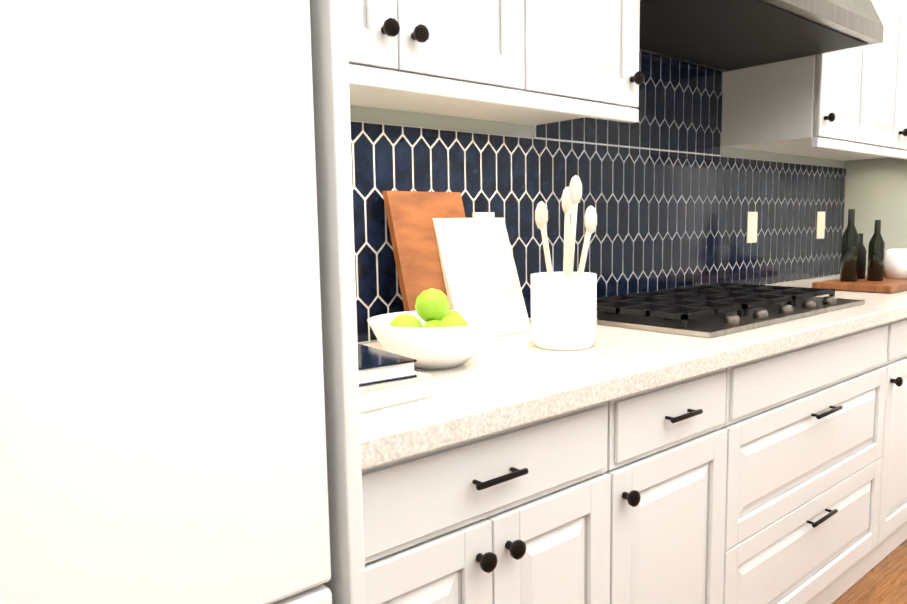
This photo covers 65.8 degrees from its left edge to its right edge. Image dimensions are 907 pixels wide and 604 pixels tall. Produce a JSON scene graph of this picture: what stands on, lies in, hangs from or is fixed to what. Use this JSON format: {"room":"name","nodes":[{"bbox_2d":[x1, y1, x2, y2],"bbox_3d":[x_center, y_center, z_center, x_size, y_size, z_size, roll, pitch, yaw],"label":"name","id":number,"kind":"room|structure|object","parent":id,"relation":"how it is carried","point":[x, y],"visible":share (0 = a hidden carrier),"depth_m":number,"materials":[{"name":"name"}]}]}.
{"room":"kitchen","nodes":[
{"label":"kitchen","id":0,"kind":"room"},
{"bbox_2d":[350,79,844,343],"bbox_3d":[-1.462,-0.301,0.502,8.530,2.750,0.100,-6,8,-40],"label":"wall","id":1,"kind":"structure","parent":0,"point":[386,116],"depth_m":1.71,"materials":[{"name":"grey paint"}]},
{"bbox_2d":[309,0,556,117],"bbox_3d":[-0.185,-0.938,1.239,0.668,1.092,0.328,-6,8,-40],"label":"upper cabinet","id":2,"kind":"object","parent":1,"relation":"attached to","point":[531,62],"depth_m":1.23,"materials":[{"name":"white wood"}]},
{"bbox_2d":[469,0,644,125],"bbox_3d":[0.144,-0.975,1.515,0.428,1.092,0.328,-6,8,-40],"label":"upper cabinet","id":3,"kind":"object","parent":1,"relation":"attached to","point":[599,76],"depth_m":1.49,"materials":[{"name":"white wood"}]},
{"bbox_2d":[350,51,845,343],"bbox_3d":[0.614,-0.402,2.181,2.998,0.809,0.015,-6,8,-40],"label":"tile backsplash","id":4,"kind":"structure","parent":1,"relation":"attached to","point":[672,196],"depth_m":2.13,"materials":[{"name":"blue tile"}]},
{"bbox_2d":[639,0,883,71],"bbox_3d":[0.728,-0.954,1.894,0.935,0.456,0.490,-6,8,-40],"label":"range hood","id":5,"kind":"object","parent":1,"relation":"attached to","point":[725,35],"visible":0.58,"depth_m":1.89,"materials":[{"name":"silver metal"}]},
{"bbox_2d":[721,0,888,155],"bbox_3d":[1.204,-1.091,2.405,0.459,1.092,0.328,-6,8,-40],"label":"upper cabinet","id":6,"kind":"object","parent":1,"relation":"attached to","point":[821,104],"depth_m":2.32,"materials":[{"name":"white wood"}]},
{"bbox_2d":[808,0,906,160],"bbox_3d":[1.568,-1.131,2.711,0.727,1.092,0.328,-6,8,-40],"label":"upper cabinet","id":7,"kind":"object","parent":1,"relation":"attached to","point":[894,106],"depth_m":2.59,"materials":[{"name":"white wood"}]},
{"bbox_2d":[832,539,906,603],"bbox_3d":[2.024,1.374,-2.440,12.000,0.050,10.600,-6,8,-40],"label":"floor","id":8,"kind":"structure","parent":0,"point":[884,581],"depth_m":2.12,"materials":[{"name":"brown wood"}]},
{"bbox_2d":[0,0,331,603],"bbox_3d":[-0.646,0.153,0.683,0.860,1.750,0.686,-6,8,-40],"label":"fridge","id":9,"kind":"object","parent":8,"relation":"on","point":[162,424],"visible":0.94,"depth_m":0.62,"materials":[{"name":"white metal"}]},
{"bbox_2d":[362,395,643,603],"bbox_3d":[-0.096,0.563,1.307,0.635,0.810,0.561,-6,8,-40],"label":"base cabinet","id":10,"kind":"object","parent":8,"relation":"on","point":[545,513],"depth_m":1.08,"materials":[{"name":"white wood"}]},
{"bbox_2d":[360,275,906,474],"bbox_3d":[0.809,0.043,2.007,3.000,0.040,0.591,-6,8,-40],"label":"countertop","id":11,"kind":"structure","parent":10,"relation":"on","point":[513,384],"depth_m":1.23,"materials":[{"name":"white stone"}]},
{"bbox_2d":[358,344,432,412],"bbox_3d":[-0.197,0.111,1.077,0.216,0.059,0.280,-6,8,-40],"label":"cookbooks","id":12,"kind":"object","parent":11,"relation":"on","point":[387,379],"visible":0.25,"depth_m":1.01,"materials":[{"name":"beige paper"}]},
{"bbox_2d":[367,288,502,368],"bbox_3d":[-0.034,0.045,1.289,0.250,0.138,0.250,-6,8,-40],"label":"fruit bowl","id":13,"kind":"object","parent":11,"relation":"on","point":[433,331],"visible":0.96,"depth_m":1.23,"materials":[{"name":"white ceramic"}]},
{"bbox_2d":[382,191,530,336],"bbox_3d":[0.015,-0.086,1.596,0.330,0.330,0.130,-6,8,-40],"label":"cutting boards","id":14,"kind":"object","parent":11,"relation":"on","point":[450,250],"visible":0.71,"depth_m":1.58,"materials":[{"name":"brown wood"}]},
{"bbox_2d":[531,175,596,350],"bbox_3d":[0.227,-0.083,1.446,0.136,0.350,0.134,-6,8,-40],"label":"utensil crock","id":15,"kind":"object","parent":11,"relation":"on","point":[564,310],"visible":1,"depth_m":1.41,"materials":[{"name":"white ceramic"}]},
{"bbox_2d":[596,283,864,337],"bbox_3d":[0.738,0.004,1.980,0.870,0.042,0.470,-6,8,-40],"label":"cooktop","id":16,"kind":"object","parent":11,"relation":"in","point":[712,310],"visible":0.96,"depth_m":1.83,"materials":[{"name":"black metal"}]},
{"bbox_2d":[812,209,906,293],"bbox_3d":[1.603,-0.203,2.617,0.580,0.286,0.260,-6,8,-40],"label":"serving tray","id":17,"kind":"object","parent":11,"relation":"on","point":[888,274],"visible":0.98,"depth_m":2.53,"materials":[{"name":"brown wood"}]},
{"bbox_2d":[644,367,739,603],"bbox_3d":[0.233,0.527,1.583,0.458,0.810,0.561,-6,8,-40],"label":"base cabinet","id":18,"kind":"object","parent":8,"relation":"on","point":[692,430],"depth_m":1.41,"materials":[{"name":"white wood"}]},
{"bbox_2d":[732,319,903,603],"bbox_3d":[0.758,0.469,2.024,1.036,0.810,0.561,-6,8,-40],"label":"base cabinet","id":19,"kind":"object","parent":8,"relation":"on","point":[767,464],"depth_m":1.81,"materials":[{"name":"white wood"}]},
{"bbox_2d":[892,319,906,550],"bbox_3d":[1.286,0.411,2.467,0.463,0.810,0.561,-6,8,-40],"label":"base cabinet","id":20,"kind":"object","parent":8,"relation":"on","point":[899,513],"depth_m":2.23,"materials":[{"name":"white wood"}]},
{"bbox_2d":[843,157,906,274],"bbox_3d":[1.952,-0.632,2.977,0.093,2.750,0.700,-6,8,-40],"label":"wall","id":21,"kind":"structure","parent":0,"point":[875,188],"depth_m":3.05,"materials":[{"name":"grey paint"}]}
]}

